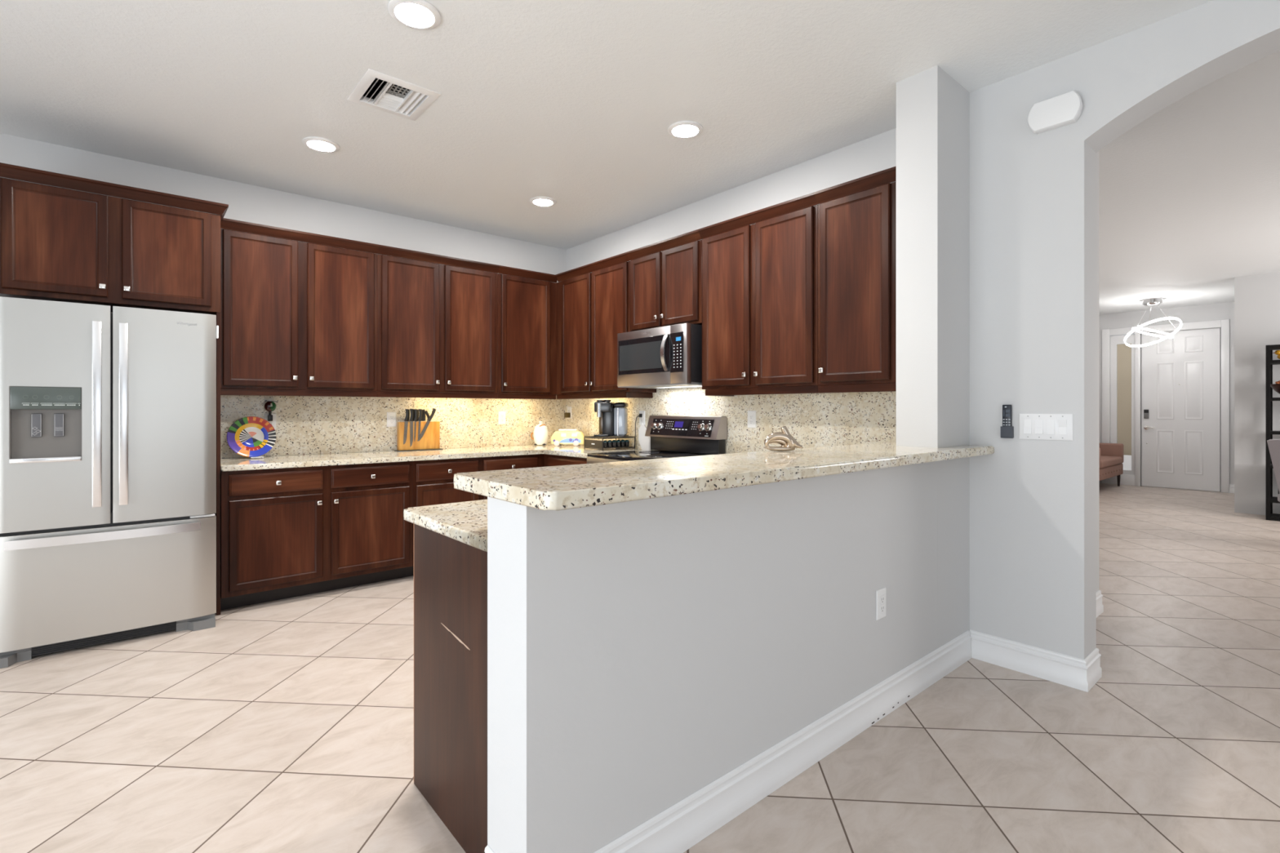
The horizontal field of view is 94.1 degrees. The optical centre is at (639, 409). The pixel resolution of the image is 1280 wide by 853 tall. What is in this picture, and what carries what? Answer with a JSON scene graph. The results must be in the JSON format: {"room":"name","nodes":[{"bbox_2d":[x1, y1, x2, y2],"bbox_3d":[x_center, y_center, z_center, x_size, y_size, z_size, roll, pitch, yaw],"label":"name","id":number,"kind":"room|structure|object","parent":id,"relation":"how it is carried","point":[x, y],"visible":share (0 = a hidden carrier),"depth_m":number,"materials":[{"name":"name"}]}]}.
{"room":"kitchen","nodes":[
{"label":"kitchen","id":0,"kind":"room"},
{"bbox_2d":[0,133,565,283],"bbox_3d":[-3.056,-0.177,4.070,6.220,2.847,0.100,0,0,-40],"label":"wall","id":1,"kind":"structure","parent":0,"point":[246,202],"depth_m":4.41,"materials":[{"name":"white paint"}]},
{"bbox_2d":[0,162,228,315],"bbox_3d":[-3.104,-0.914,3.517,1.052,0.653,0.675,0,0,-40],"label":"upper cabinet","id":2,"kind":"object","parent":1,"relation":"attached to","point":[57,243],"visible":0.98,"depth_m":3.26,"materials":[{"name":"brown wood"}]},
{"bbox_2d":[220,217,378,396],"bbox_3d":[-2.445,-0.667,4.293,0.980,1.147,0.351,0,0,-40],"label":"upper cabinet","id":3,"kind":"object","parent":1,"relation":"attached to","point":[298,318],"visible":0.91,"depth_m":4.14,"materials":[{"name":"brown wood"}]},
{"bbox_2d":[220,395,565,457],"bbox_3d":[-1.839,0.100,5.026,2.898,0.476,0.020,0,0,-40],"label":"backsplash","id":4,"kind":"structure","parent":1,"relation":"attached to","point":[305,424],"depth_m":4.76,"materials":[{"name":"beige stone"}]},
{"bbox_2d":[264,413,275,430],"bbox_3d":[-2.667,0.089,4.301,0.074,0.120,0.008,0,0,-40],"label":"wall outlet","id":5,"kind":"object","parent":4,"relation":"attached to","point":[273,423],"visible":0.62,"depth_m":4.31,"materials":[{"name":"white plastic"}]},
{"bbox_2d":[264,400,276,421],"bbox_3d":[-2.657,0.011,4.283,0.072,0.143,0.031,0,0,-40],"label":"night light","id":6,"kind":"object","parent":4,"relation":"attached to","point":[269,406],"visible":1,"depth_m":4.27,"materials":[{"name":"black plastic"}]},
{"bbox_2d":[386,412,396,426],"bbox_3d":[-2.021,0.081,4.851,0.074,0.120,0.008,0,0,-40],"label":"wall outlet","id":7,"kind":"object","parent":4,"relation":"attached to","point":[391,416],"visible":1,"depth_m":4.85,"materials":[{"name":"white plastic"}]},
{"bbox_2d":[389,415,394,419],"bbox_3d":[-2.019,0.063,4.849,0.033,0.033,0.002,0,0,-40],"label":"receptacle","id":8,"kind":"object","parent":7,"relation":"attached to","point":[391,417],"depth_m":4.85,"materials":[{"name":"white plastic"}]},
{"bbox_2d":[389,419,394,423],"bbox_3d":[-2.019,0.099,4.849,0.033,0.033,0.002,0,0,-40],"label":"receptacle","id":9,"kind":"object","parent":7,"relation":"attached to","point":[391,421],"depth_m":4.85,"materials":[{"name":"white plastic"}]},
{"bbox_2d":[497,411,506,424],"bbox_3d":[-1.269,0.078,5.491,0.074,0.120,0.008,0,0,-40],"label":"wall outlet","id":10,"kind":"object","parent":4,"relation":"attached to","point":[501,415],"visible":1,"depth_m":5.49,"materials":[{"name":"white plastic"}]},
{"bbox_2d":[377,244,499,398],"bbox_3d":[-1.693,-0.667,4.933,0.995,1.147,0.351,0,0,-40],"label":"upper cabinet","id":11,"kind":"object","parent":1,"relation":"attached to","point":[437,323],"visible":0.98,"depth_m":4.79,"materials":[{"name":"brown wood"}]},
{"bbox_2d":[497,265,557,399],"bbox_3d":[-0.971,-0.667,5.546,0.900,1.147,0.351,0,0,-40],"label":"upper cabinet","id":12,"kind":"object","parent":1,"relation":"attached to","point":[527,304],"visible":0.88,"depth_m":5.32,"materials":[{"name":"brown wood"}]},
{"bbox_2d":[0,0,1279,315],"bbox_3d":[3.106,-1.651,3.910,15.600,0.100,8.330,0,0,-40],"label":"ceiling","id":13,"kind":"structure","parent":0,"point":[574,104],"depth_m":3.07,"materials":[{"name":"white paint"}]},
{"bbox_2d":[302,136,339,152],"bbox_3d":[-1.923,-1.591,3.596,0.200,0.018,0.200,0,0,-40],"label":"recessed light","id":14,"kind":"object","parent":13,"relation":"in","point":[317,144],"visible":1,"depth_m":3.57,"materials":[{"name":"white"}]},
{"bbox_2d":[347,68,440,120],"bbox_3d":[-1.260,-1.659,3.049,0.347,0.134,0.366,0,0,-40],"label":"ceiling vent","id":15,"kind":"object","parent":13,"relation":"in","point":[398,97],"visible":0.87,"depth_m":3.07,"materials":[{"name":"white plastic"}]},
{"bbox_2d":[387,0,440,30],"bbox_3d":[-0.909,-1.591,2.404,0.200,0.018,0.200,0,0,-40],"label":"recessed light","id":16,"kind":"object","parent":13,"relation":"in","point":[420,15],"visible":1,"depth_m":2.39,"materials":[{"name":"white plastic"}]},
{"bbox_2d":[529,196,555,206],"bbox_3d":[-0.745,-1.591,4.579,0.200,0.018,0.200,0,0,-40],"label":"recessed light","id":17,"kind":"object","parent":13,"relation":"in","point":[537,201],"visible":1,"depth_m":4.55,"materials":[{"name":"white"}]},
{"bbox_2d":[667,120,702,138],"bbox_3d":[0.259,-1.591,3.404,0.200,0.018,0.200,0,0,-40],"label":"recessed light","id":18,"kind":"object","parent":13,"relation":"in","point":[682,129],"visible":1,"depth_m":3.38,"materials":[{"name":"white"}]},
{"bbox_2d":[1124,297,1182,346],"bbox_3d":[7.412,-1.265,8.618,0.648,0.670,0.626,0,0,-40],"label":"ring chandelier","id":19,"kind":"object","parent":13,"relation":"hanging from","point":[1152,301],"visible":1,"depth_m":8.56,"materials":[{"name":"silver metal"}]},
{"bbox_2d":[0,483,1279,852],"bbox_3d":[3.106,1.271,3.910,15.600,0.050,8.330,0,0,-40],"label":"floor","id":20,"kind":"structure","parent":0,"point":[286,725],"depth_m":2.24,"materials":[{"name":"beige tile"}]},
{"bbox_2d":[0,296,218,668],"bbox_3d":[-3.012,0.351,3.417,0.913,1.789,0.852,0,0,-40],"label":"refrigerator","id":21,"kind":"object","parent":20,"relation":"on","point":[108,420],"visible":1,"depth_m":3.11,"materials":[{"name":"grey metal"}]},
{"bbox_2d":[214,312,220,615],"bbox_3d":[-2.755,0.329,3.847,0.020,1.833,0.626,0,0,-40],"label":"panel","id":22,"kind":"object","parent":20,"relation":"on","point":[217,514],"visible":0.42,"depth_m":3.61,"materials":[{"name":"brown wood"}]},
{"bbox_2d":[220,461,412,610],"bbox_3d":[-2.289,0.810,4.202,1.145,0.870,0.691,0,0,-40],"label":"base cabinet","id":23,"kind":"object","parent":20,"relation":"on","point":[286,532],"visible":0.98,"depth_m":3.91,"materials":[{"name":"brown wood"}]},
{"bbox_2d":[413,524,487,852],"bbox_3d":[0.167,0.810,2.404,1.948,0.870,0.619,0,0,-40],"label":"base cabinet","id":24,"kind":"object","parent":20,"relation":"on","point":[451,575],"visible":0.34,"depth_m":1.75,"materials":[{"name":"brown wood"}]},
{"bbox_2d":[403,499,487,551],"bbox_3d":[0.136,0.356,2.930,2.604,0.036,1.460,0,0,-40],"label":"countertop","id":25,"kind":"structure","parent":24,"relation":"on","point":[466,522],"depth_m":1.86,"materials":[{"name":"beige stone"}]},
{"bbox_2d":[406,453,544,577],"bbox_3d":[-1.186,0.810,5.141,1.751,0.870,0.691,0,0,-40],"label":"base cabinet","id":26,"kind":"object","parent":20,"relation":"on","point":[433,481],"visible":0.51,"depth_m":4.51,"materials":[{"name":"brown wood"}]},
{"bbox_2d":[220,444,643,471],"bbox_3d":[-1.397,0.356,4.506,2.898,0.036,1.382,0,0,-40],"label":"countertop","id":27,"kind":"structure","parent":26,"relation":"on","point":[239,464],"depth_m":4.41,"materials":[{"name":"beige stone"}]},
{"bbox_2d":[394,421,443,451],"bbox_3d":[-1.830,0.220,4.936,0.374,0.236,0.090,0,0,-40],"label":"knife block","id":28,"kind":"object","parent":27,"relation":"on","point":[430,440],"visible":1,"depth_m":4.93,"materials":[{"name":"brown wood"}]},
{"bbox_2d":[403,408,408,444],"bbox_3d":[-1.901,0.141,4.844,0.045,0.290,0.018,0,0,-40],"label":"kitchen knife","id":29,"kind":"object","parent":28,"relation":"attached to","point":[406,420],"visible":1,"depth_m":4.84,"materials":[{"name":"silver metal"}]},
{"bbox_2d":[408,408,413,446],"bbox_3d":[-1.869,0.151,4.872,0.035,0.312,0.018,0,0,-40],"label":"kitchen knife","id":30,"kind":"object","parent":28,"relation":"in","point":[411,420],"visible":1,"depth_m":4.87,"materials":[{"name":"silver metal"}]},
{"bbox_2d":[413,408,417,441],"bbox_3d":[-1.844,0.133,4.893,0.037,0.268,0.018,0,0,-40],"label":"kitchen knife","id":31,"kind":"object","parent":28,"relation":"in","point":[415,410],"visible":1,"depth_m":4.89,"materials":[{"name":"silver metal"}]},
{"bbox_2d":[417,408,422,438],"bbox_3d":[-1.817,0.129,4.916,0.038,0.265,0.018,0,0,-40],"label":"kitchen knife","id":32,"kind":"object","parent":28,"relation":"in","point":[420,410],"visible":1,"depth_m":4.91,"materials":[{"name":"silver metal"}]},
{"bbox_2d":[422,409,425,421],"bbox_3d":[-1.804,0.048,4.964,0.036,0.097,0.018,0,0,-40],"label":"kitchen knife","id":33,"kind":"object","parent":28,"relation":"in","point":[423,411],"visible":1,"depth_m":4.96,"materials":[{"name":"black"}]},
{"bbox_2d":[417,408,435,441],"bbox_3d":[-1.771,0.125,4.950,0.160,0.273,0.018,0,0,-40],"label":"kitchen knife","id":34,"kind":"object","parent":28,"relation":"in","point":[430,417],"visible":1,"depth_m":4.95,"materials":[{"name":"silver metal"}]},
{"bbox_2d":[424,410,429,418],"bbox_3d":[-1.779,0.056,4.986,0.061,0.095,0.018,0,0,-40],"label":"kitchen knife","id":35,"kind":"object","parent":28,"relation":"in","point":[425,411],"visible":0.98,"depth_m":4.98,"materials":[{"name":"black"}]},
{"bbox_2d":[530,421,548,445],"bbox_3d":[-0.936,0.223,5.621,0.142,0.229,0.146,0,0,-44],"label":"cookie jar","id":36,"kind":"object","parent":27,"relation":"on","point":[540,433],"visible":1,"depth_m":5.57,"materials":[{"name":"white ceramic"}]},
{"bbox_2d":[551,428,585,446],"bbox_3d":[-0.666,0.259,5.527,0.302,0.156,0.134,0,0,6],"label":"cookie jar","id":37,"kind":"object","parent":27,"relation":"on","point":[563,436],"visible":1,"depth_m":5.47,"materials":[{"name":"yellow ceramic"}]},
{"bbox_2d":[553,438,577,442],"bbox_3d":[-0.683,0.284,5.470,0.237,0.038,0.004,0,0,6],"label":"flower","id":38,"kind":"object","parent":37,"relation":"on","point":[576,439],"depth_m":5.46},
{"bbox_2d":[583,435,635,450],"bbox_3d":[-0.258,0.283,5.078,0.350,0.108,0.268,0,0,-40],"label":"rack","id":39,"kind":"object","parent":27,"relation":"on","point":[592,444],"visible":0.82,"depth_m":4.98,"materials":[{"name":"grey metal"}]},
{"bbox_2d":[603,440,607,448],"bbox_3d":[-0.291,0.287,4.925,0.048,0.058,0.048,0,0,-40],"label":"pod","id":40,"kind":"object","parent":39,"relation":"in","point":[605,442],"visible":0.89,"depth_m":4.91,"materials":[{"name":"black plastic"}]},
{"bbox_2d":[585,436,631,439],"bbox_3d":[-0.258,0.240,5.079,0.328,0.005,0.248,0,0,-40],"label":"shelf","id":41,"kind":"object","parent":39,"relation":"attached to","point":[599,437],"depth_m":4.99,"materials":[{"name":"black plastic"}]},
{"bbox_2d":[607,440,612,447],"bbox_3d":[-0.255,0.287,4.955,0.048,0.058,0.048,0,0,-40],"label":"pod","id":42,"kind":"object","parent":39,"relation":"in","point":[609,442],"visible":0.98,"depth_m":4.94,"materials":[{"name":"black plastic"}]},
{"bbox_2d":[593,400,628,436],"bbox_3d":[-0.243,0.074,5.054,0.255,0.310,0.204,0,0,12],"label":"coffee maker","id":43,"kind":"object","parent":39,"relation":"on","point":[613,416],"visible":1,"depth_m":5.01,"materials":[{"name":"black plastic"}]},
{"bbox_2d":[593,433,609,436],"bbox_3d":[-0.307,0.218,5.067,0.125,0.022,0.195,0,0,12],"label":"drip tray","id":44,"kind":"object","parent":43,"relation":"on","point":[597,434],"depth_m":4.98,"materials":[{"name":"black plastic"}]},
{"bbox_2d":[611,440,616,447],"bbox_3d":[-0.219,0.287,4.986,0.048,0.058,0.048,0,0,-40],"label":"pod","id":45,"kind":"object","parent":39,"relation":"in","point":[614,442],"visible":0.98,"depth_m":4.97,"materials":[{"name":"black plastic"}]},
{"bbox_2d":[616,440,621,447],"bbox_3d":[-0.183,0.287,5.016,0.048,0.058,0.048,0,0,-40],"label":"pod","id":46,"kind":"object","parent":39,"relation":"in","point":[618,442],"visible":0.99,"depth_m":5.00,"materials":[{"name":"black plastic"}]},
{"bbox_2d":[620,440,625,447],"bbox_3d":[-0.148,0.287,5.046,0.048,0.058,0.048,0,0,-40],"label":"pod","id":47,"kind":"object","parent":39,"relation":"in","point":[623,442],"visible":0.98,"depth_m":5.03,"materials":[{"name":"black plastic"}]},
{"bbox_2d":[624,440,629,446],"bbox_3d":[-0.112,0.287,5.077,0.048,0.058,0.048,0,0,-40],"label":"pod","id":48,"kind":"object","parent":39,"relation":"in","point":[627,442],"visible":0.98,"depth_m":5.06,"materials":[{"name":"black plastic"}]},
{"bbox_2d":[633,413,642,448],"bbox_3d":[-0.018,0.184,5.048,0.081,0.297,0.024,0,0,34],"label":"cord","id":49,"kind":"object","parent":27,"relation":"on","point":[640,415],"visible":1,"depth_m":5.05,"materials":[{"name":"black plastic"}]},
{"bbox_2d":[638,422,650,449],"bbox_3d":[0.038,0.225,4.989,0.028,0.225,0.149,0,0,-40],"label":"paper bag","id":50,"kind":"object","parent":27,"relation":"on","point":[644,441],"visible":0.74,"depth_m":4.99,"materials":[{"name":"white paper"}]},
{"label":"plate stand","id":51,"kind":"object","parent":27,"relation":"on","visible":0},
{"bbox_2d":[226,416,275,457],"bbox_3d":[-2.687,0.189,4.127,0.288,0.279,0.074,0,0,-35],"label":"decorative plate","id":52,"kind":"object","parent":51,"relation":"on","point":[250,436],"visible":1,"depth_m":4.13,"materials":[{"name":"multicoloured ceramic"}]},
{"bbox_2d":[544,453,586,466],"bbox_3d":[-0.348,0.810,4.975,0.690,0.870,0.738,0,0,-40],"label":"base cabinet","id":53,"kind":"object","parent":20,"relation":"on","point":[549,460],"visible":0.04,"depth_m":4.83,"materials":[{"name":"brown wood"}]},
{"bbox_2d":[586,415,727,463],"bbox_3d":[0.089,0.646,4.361,0.762,1.198,0.775,0,0,-40],"label":"range","id":54,"kind":"object","parent":20,"relation":"on","point":[704,435],"visible":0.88,"depth_m":4.44,"materials":[{"name":"silver metal"}]},
{"bbox_2d":[586,449,707,460],"bbox_3d":[0.089,0.339,4.359,0.624,0.023,0.763,0,0,-40],"label":"cooktop","id":55,"kind":"object","parent":54,"relation":"in","point":[645,454],"depth_m":4.36,"materials":[{"name":"grey glass"}]},
{"bbox_2d":[1099,443,1123,486],"bbox_3d":[7.054,0.886,9.456,1.560,0.719,0.720,0,0,-40],"label":"settee","id":56,"kind":"object","parent":20,"relation":"on","point":[1111,455],"visible":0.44,"depth_m":9.50,"materials":[{"name":"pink fabric"}]},
{"bbox_2d":[1100,455,1122,468],"bbox_3d":[7.106,0.818,9.395,1.300,0.114,0.560,0,0,-40],"label":"seat cushion","id":57,"kind":"object","parent":56,"relation":"on","point":[1106,461],"depth_m":9.27,"materials":[{"name":"pink fabric"}]},
{"bbox_2d":[1265,344,1279,520],"bbox_3d":[7.462,0.261,6.507,0.360,1.969,0.850,0,0,-40],"label":"display shelf","id":58,"kind":"object","parent":20,"relation":"on","point":[1269,499],"visible":1,"depth_m":6.71,"materials":[{"name":"black wood"}]},
{"bbox_2d":[1270,380,1279,394],"bbox_3d":[7.294,-0.253,6.673,0.350,0.236,0.350,0,0,-40],"label":"bowl","id":59,"kind":"object","parent":58,"relation":"on","point":[1276,387],"visible":0.97,"depth_m":6.70,"materials":[{"name":"red wood"}]},
{"bbox_2d":[1272,350,1279,359],"bbox_3d":[7.260,-0.615,6.729,0.077,0.118,0.169,0,0,-40],"label":"bird figurine","id":60,"kind":"object","parent":58,"relation":"on","point":[1277,352],"visible":1,"depth_m":6.75,"materials":[{"name":"orange ceramic"}]},
{"bbox_2d":[1266,439,1279,502],"bbox_3d":[6.004,0.749,5.242,0.650,0.995,0.500,0,0,-20],"label":"dining chair","id":61,"kind":"object","parent":20,"relation":"on","point":[1273,445],"visible":1,"depth_m":5.35,"materials":[{"name":"grey fabric"}]},
{"bbox_2d":[487,461,937,852],"bbox_3d":[0.497,0.733,2.147,2.160,1.026,0.198,0,0,-40],"label":"wall","id":62,"kind":"structure","parent":0,"point":[641,653],"depth_m":1.68,"materials":[{"name":"white paint"}]},
{"bbox_2d":[453,441,994,511],"bbox_3d":[0.638,0.199,2.324,2.624,0.040,0.512,0,0,-40],"label":"bar","id":63,"kind":"object","parent":62,"relation":"on","point":[561,487],"visible":0.93,"depth_m":1.72,"materials":[{"name":"beige stone"}]},
{"bbox_2d":[763,426,803,451],"bbox_3d":[0.616,0.125,2.564,0.174,0.108,0.050,0,0,0],"label":"sculpture","id":64,"kind":"object","parent":63,"relation":"on","point":[784,438],"visible":1,"depth_m":2.55,"materials":[{"name":"beige metal"}]},
{"bbox_2d":[484,630,972,852],"bbox_3d":[0.631,1.179,2.248,2.530,0.134,0.214,0,0,-40],"label":"baseboard","id":65,"kind":"structure","parent":62,"relation":"attached to","point":[682,825],"depth_m":1.98,"materials":[{"name":"white paint"}]},
{"bbox_2d":[875,586,885,620],"bbox_3d":[0.983,0.791,2.424,0.074,0.120,0.008,0,0,-40],"label":"wall outlet","id":66,"kind":"object","parent":62,"relation":"attached to","point":[880,593],"visible":1,"depth_m":2.41,"materials":[{"name":"white plastic"}]},
{"bbox_2d":[880,595,884,604],"bbox_3d":[0.985,0.773,2.421,0.033,0.033,0.002,0,0,-40],"label":"receptacle","id":67,"kind":"object","parent":66,"relation":"attached to","point":[882,597],"depth_m":2.42,"materials":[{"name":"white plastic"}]},
{"bbox_2d":[880,604,884,613],"bbox_3d":[0.985,0.809,2.421,0.033,0.033,0.002,0,0,-40],"label":"receptacle","id":68,"kind":"object","parent":66,"relation":"attached to","point":[882,606],"depth_m":2.42,"materials":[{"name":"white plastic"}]},
{"bbox_2d":[565,128,896,271],"bbox_3d":[0.474,-0.177,4.633,0.114,2.847,3.618,0,0,-40],"label":"wall","id":69,"kind":"structure","parent":0,"point":[876,153],"depth_m":4.17,"materials":[{"name":"white paint"}]},
{"bbox_2d":[555,252,656,399],"bbox_3d":[-0.331,-0.667,5.217,0.352,1.147,1.073,0,0,-40],"label":"upper cabinet","id":70,"kind":"object","parent":69,"relation":"attached to","point":[593,299],"visible":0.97,"depth_m":5.07,"materials":[{"name":"brown wood"}]},
{"bbox_2d":[565,392,656,450],"bbox_3d":[-0.296,0.100,5.434,0.020,0.476,1.358,0,0,-40],"label":"backsplash","id":71,"kind":"structure","parent":69,"relation":"attached to","point":[584,419],"depth_m":5.52,"materials":[{"name":"beige stone"}]},
{"bbox_2d":[567,406,571,418],"bbox_3d":[-0.700,0.031,5.884,0.008,0.120,0.074,0,0,-40],"label":"wall outlet","id":72,"kind":"object","parent":71,"relation":"attached to","point":[569,408],"visible":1,"depth_m":5.87,"materials":[{"name":"white plastic"}]},
{"bbox_2d":[564,412,570,417],"bbox_3d":[-0.717,0.056,5.872,0.032,0.050,0.063,0,0,-40],"label":"plug adapter","id":73,"kind":"object","parent":72,"relation":"attached to","point":[566,415],"visible":1,"depth_m":5.85,"materials":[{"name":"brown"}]},
{"bbox_2d":[639,410,644,425],"bbox_3d":[0.016,0.071,5.043,0.008,0.120,0.074,0,0,-40],"label":"wall outlet","id":74,"kind":"object","parent":71,"relation":"attached to","point":[642,420],"visible":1,"depth_m":5.03,"materials":[{"name":"white plastic"}]},
{"bbox_2d":[617,323,702,388],"bbox_3d":[0.207,-0.380,4.464,0.464,0.420,0.765,0,0,-40],"label":"microwave","id":75,"kind":"object","parent":69,"relation":"attached to","point":[668,357],"visible":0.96,"depth_m":4.26,"materials":[{"name":"silver metal"}]},
{"bbox_2d":[626,229,702,331],"bbox_3d":[0.271,-0.920,4.509,0.352,0.641,0.785,0,0,-40],"label":"upper cabinet","id":76,"kind":"object","parent":69,"relation":"attached to","point":[666,275],"visible":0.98,"depth_m":4.37,"materials":[{"name":"brown wood"}]},
{"bbox_2d":[656,386,728,454],"bbox_3d":[0.398,-0.128,4.617,0.020,0.932,0.784,0,0,-40],"label":"backsplash","id":77,"kind":"structure","parent":69,"relation":"attached to","point":[693,401],"depth_m":4.61,"materials":[{"name":"beige stone"}]},
{"bbox_2d":[697,192,817,396],"bbox_3d":[0.823,-0.667,3.861,0.352,1.147,0.918,0,0,-40],"label":"upper cabinet","id":78,"kind":"object","parent":69,"relation":"attached to","point":[760,279],"visible":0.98,"depth_m":3.71,"materials":[{"name":"brown wood"}]},
{"bbox_2d":[728,391,896,453],"bbox_3d":[1.123,0.100,3.765,0.020,0.476,1.452,0,0,-40],"label":"backsplash","id":79,"kind":"structure","parent":69,"relation":"attached to","point":[826,419],"depth_m":3.76,"materials":[{"name":"beige stone"}]},
{"bbox_2d":[747,410,755,427],"bbox_3d":[0.776,0.069,4.149,0.008,0.120,0.074,0,0,-40],"label":"wall outlet","id":80,"kind":"object","parent":79,"relation":"attached to","point":[751,414],"visible":1,"depth_m":4.14,"materials":[{"name":"white plastic"}]},
{"bbox_2d":[749,419,753,424],"bbox_3d":[0.774,0.087,4.148,0.002,0.033,0.033,0,0,-40],"label":"receptacle","id":81,"kind":"object","parent":80,"relation":"attached to","point":[751,421],"depth_m":4.15,"materials":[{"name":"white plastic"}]},
{"bbox_2d":[813,166,896,393],"bbox_3d":[1.294,-0.667,3.308,0.352,1.147,0.534,0,0,-40],"label":"upper cabinet","id":82,"kind":"object","parent":69,"relation":"attached to","point":[857,217],"visible":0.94,"depth_m":3.22,"materials":[{"name":"brown wood"}]},
{"bbox_2d":[896,65,969,648],"bbox_3d":[1.460,-0.177,2.967,0.370,2.847,0.198,0,0,-40],"label":"wall column","id":83,"kind":"structure","parent":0,"point":[933,108],"depth_m":2.86,"materials":[{"name":"white paint"}]},
{"bbox_2d":[1096,151,1099,591],"bbox_3d":[2.000,-0.177,4.500,0.180,2.847,2.338,0,0,-40],"label":"wall","id":84,"kind":"structure","parent":0,"point":[1098,152],"depth_m":3.66,"materials":[{"name":"white paint"}]},
{"bbox_2d":[1096,590,1103,617],"bbox_3d":[2.013,1.179,4.486,0.215,0.134,2.336,0,0,-40],"label":"baseboard","id":85,"kind":"structure","parent":84,"relation":"attached to","point":[1100,606],"depth_m":3.62,"materials":[{"name":"white paint"}]},
{"bbox_2d":[969,0,1279,659],"bbox_3d":[3.043,-0.177,1.546,0.200,2.847,4.411,0,0,-40],"label":"wall","id":86,"kind":"structure","parent":0,"point":[1033,196],"depth_m":2.75,"materials":[{"name":"white paint"}]},
{"bbox_2d":[1000,426,1013,438],"bbox_3d":[1.769,0.110,2.872,0.021,0.056,0.050,0,0,-40],"label":"cradle","id":87,"kind":"object","parent":86,"relation":"attached to","point":[1006,432],"visible":1,"depth_m":2.86,"materials":[{"name":"grey plastic"}]},
{"bbox_2d":[1002,404,1012,426],"bbox_3d":[1.769,0.050,2.872,0.014,0.145,0.039,0,0,-40],"label":"remote control","id":88,"kind":"object","parent":87,"relation":"on","point":[1006,409],"visible":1,"depth_m":2.87,"materials":[{"name":"black plastic"}]},
{"bbox_2d":[969,629,1102,692],"bbox_3d":[1.902,1.179,2.887,0.235,0.134,0.492,0,0,-40],"label":"baseboard","id":89,"kind":"structure","parent":86,"relation":"attached to","point":[1069,671],"depth_m":2.77,"materials":[{"name":"white paint"}]},
{"bbox_2d":[1018,413,1072,440],"bbox_3d":[1.874,0.081,2.756,0.012,0.119,0.210,0,0,-40],"label":"light switch","id":90,"kind":"object","parent":86,"relation":"attached to","point":[1031,426],"visible":1,"depth_m":2.75,"materials":[{"name":"white plastic"}]},
{"bbox_2d":[1027,90,1083,133],"bbox_3d":[1.887,-1.349,2.711,0.050,0.132,0.208,0,0,-40],"label":"door chime","id":91,"kind":"object","parent":86,"relation":"attached to","point":[1064,109],"visible":1,"depth_m":2.69,"materials":[{"name":"white plastic"}]},
{"bbox_2d":[1102,319,1229,493],"bbox_3d":[8.328,-0.049,9.499,0.140,2.590,1.531,0,0,-40],"label":"door frame","id":92,"kind":"structure","parent":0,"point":[1125,479],"depth_m":9.67,"materials":[{"name":"white paint"}]},
{"bbox_2d":[1099,302,1234,485],"bbox_3d":[9.268,-0.177,8.412,0.120,2.847,6.000,0,0,-40],"label":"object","id":93,"kind":"structure","parent":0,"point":[1219,311],"depth_m":9.33,"materials":[{"name":"white paint"}]},
{"bbox_2d":[1110,334,1134,475],"bbox_3d":[8.004,-0.074,9.874,0.050,2.310,0.331,0,0,-40],"label":"window","id":94,"kind":"structure","parent":93,"relation":"attached to","point":[1122,355],"depth_m":9.87,"materials":[{"name":"white glass"}]},
{"bbox_2d":[1234,275,1247,513],"bbox_3d":[8.104,-0.177,7.913,2.300,2.847,0.110,0,0,-40],"label":"wall","id":95,"kind":"structure","parent":0,"point":[1240,282],"depth_m":7.17,"materials":[{"name":"white paint"}]},
{"bbox_2d":[1142,328,1220,491],"bbox_3d":[8.435,0.006,9.321,0.102,2.467,0.915,0,0,-40],"label":"door","id":96,"kind":"structure","parent":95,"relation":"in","point":[1181,373],"depth_m":9.31,"materials":[{"name":"white paint"}]},
{"bbox_2d":[1229,484,1234,493],"bbox_3d":[8.858,1.179,8.788,0.017,0.134,0.240,0,0,-40],"label":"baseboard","id":97,"kind":"structure","parent":95,"relation":"attached to","point":[1231,486],"depth_m":8.86,"materials":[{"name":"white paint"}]},
{"bbox_2d":[1247,271,1279,515],"bbox_3d":[8.385,-0.177,5.901,0.120,2.847,3.320,0,0,-40],"label":"wall","id":98,"kind":"structure","parent":0,"point":[1263,289],"depth_m":7.05,"materials":[{"name":"white paint"}]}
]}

